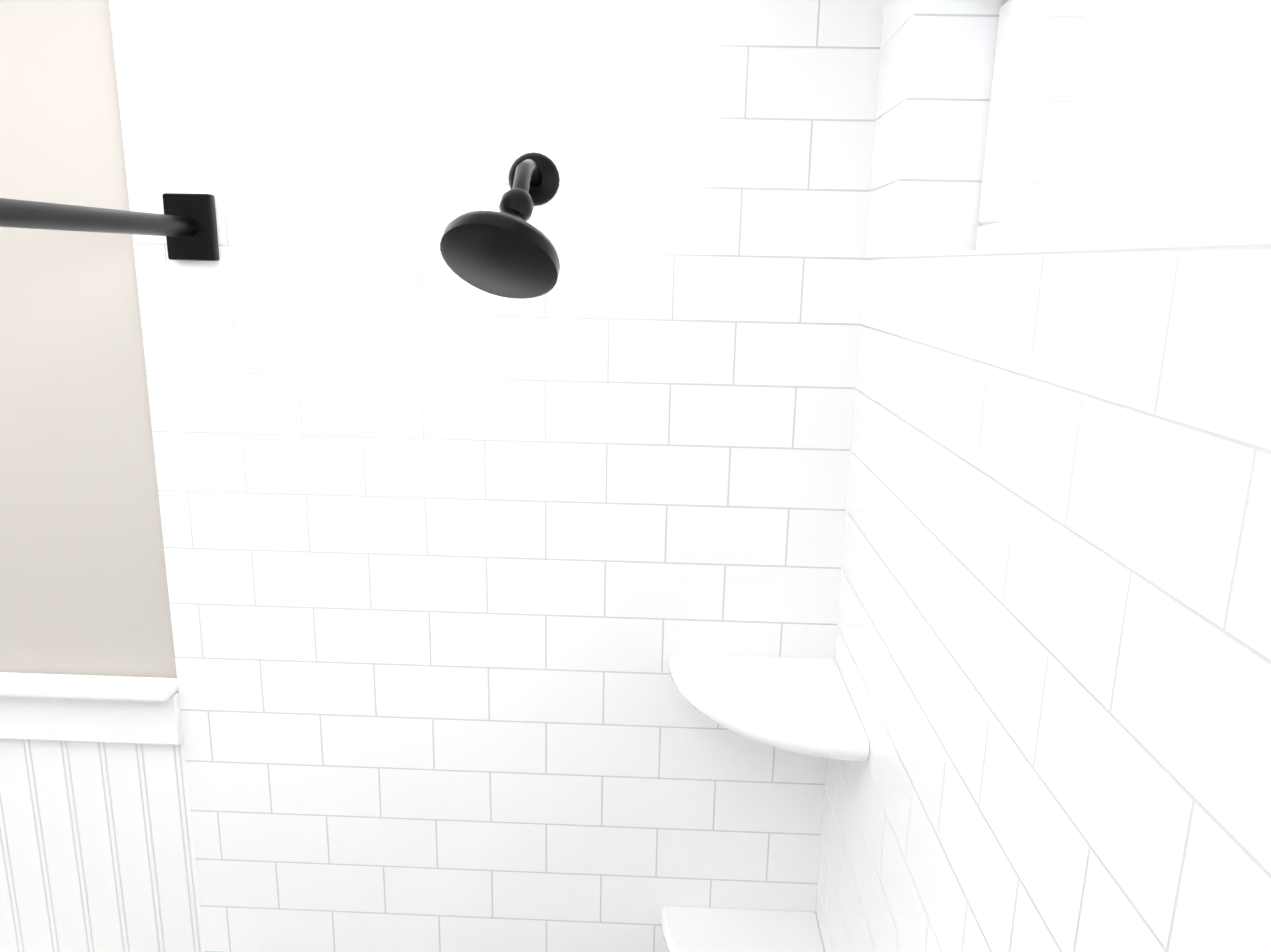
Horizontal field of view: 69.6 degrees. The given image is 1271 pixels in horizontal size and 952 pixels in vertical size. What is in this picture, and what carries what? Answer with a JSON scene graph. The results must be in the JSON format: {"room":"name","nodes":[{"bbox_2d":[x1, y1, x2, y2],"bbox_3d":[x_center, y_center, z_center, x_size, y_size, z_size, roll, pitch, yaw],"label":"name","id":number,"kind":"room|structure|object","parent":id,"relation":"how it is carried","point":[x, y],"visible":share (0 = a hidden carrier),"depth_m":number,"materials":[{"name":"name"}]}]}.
{"room":"bathroom","nodes":[
{"label":"bathroom","id":0,"kind":"room"},
{"bbox_2d":[0,0,176,677],"bbox_3d":[-1.672,0.388,1.415,4.224,2.510,0.120,2,13,2],"label":"wall","id":1,"kind":"structure","parent":0,"point":[83,584],"depth_m":1.21,"materials":[{"name":"grey paint"}]},
{"bbox_2d":[0,672,182,744],"bbox_3d":[-1.233,0.320,1.300,1.176,0.097,0.043,2,13,2],"label":"trim","id":2,"kind":"structure","parent":1,"relation":"attached to","point":[92,708],"depth_m":1.29,"materials":[{"name":"white wood"}]},
{"bbox_2d":[0,739,204,951],"bbox_3d":[-1.853,0.978,1.492,2.390,1.318,0.008,2,13,2],"label":"wainscoting","id":3,"kind":"structure","parent":1,"relation":"attached to","point":[97,853],"depth_m":1.35,"materials":[{"name":"white wood"}]},
{"bbox_2d":[109,0,883,951],"bbox_3d":[-0.190,0.444,1.310,0.914,2.510,0.010,2,13,2],"label":"wall tile","id":4,"kind":"structure","parent":1,"relation":"attached to","point":[459,572],"depth_m":1.19,"materials":[{"name":"white tile"}]},
{"bbox_2d":[0,193,219,260],"bbox_3d":[-0.577,-0.141,0.410,0.060,0.080,1.503,2,13,2],"label":"shower curtain rod","id":5,"kind":"object","parent":4,"relation":"attached to","point":[185,224],"visible":1,"depth_m":1.02,"materials":[{"name":"black metal"}]},
{"bbox_2d":[440,152,559,298],"bbox_3d":[-0.141,-0.285,1.019,0.128,0.170,0.223,2,13,2],"label":"shower head","id":6,"kind":"object","parent":4,"relation":"attached to","point":[508,250],"visible":1,"depth_m":0.97},
{"bbox_2d":[661,906,823,951],"bbox_3d":[0.145,0.672,1.229,0.225,0.028,0.225,2,13,2],"label":"corner shelf","id":7,"kind":"object","parent":4,"relation":"attached to","point":[693,929],"visible":1,"depth_m":1.29,"materials":[{"name":"white ceramic"}]},
{"bbox_2d":[668,653,868,761],"bbox_3d":[0.154,0.284,1.139,0.225,0.028,0.225,2,13,2],"label":"corner shelf","id":8,"kind":"object","parent":4,"relation":"attached to","point":[805,706],"visible":1,"depth_m":1.12,"materials":[{"name":"white ceramic"}]},
{"bbox_2d":[815,0,1270,951],"bbox_3d":[0.326,0.629,0.557,0.170,2.510,1.524,2,13,2],"label":"wall","id":9,"kind":"structure","parent":0,"point":[1053,644],"depth_m":0.59,"materials":[{"name":"tile"}]},
{"bbox_2d":[975,0,1270,249],"bbox_3d":[0.364,-0.237,0.369,0.040,0.277,1.183,2,13,2],"label":"window","id":10,"kind":"structure","parent":9,"relation":"in","point":[1137,215],"depth_m":0.70,"materials":[{"name":"white plastic"}]}
]}

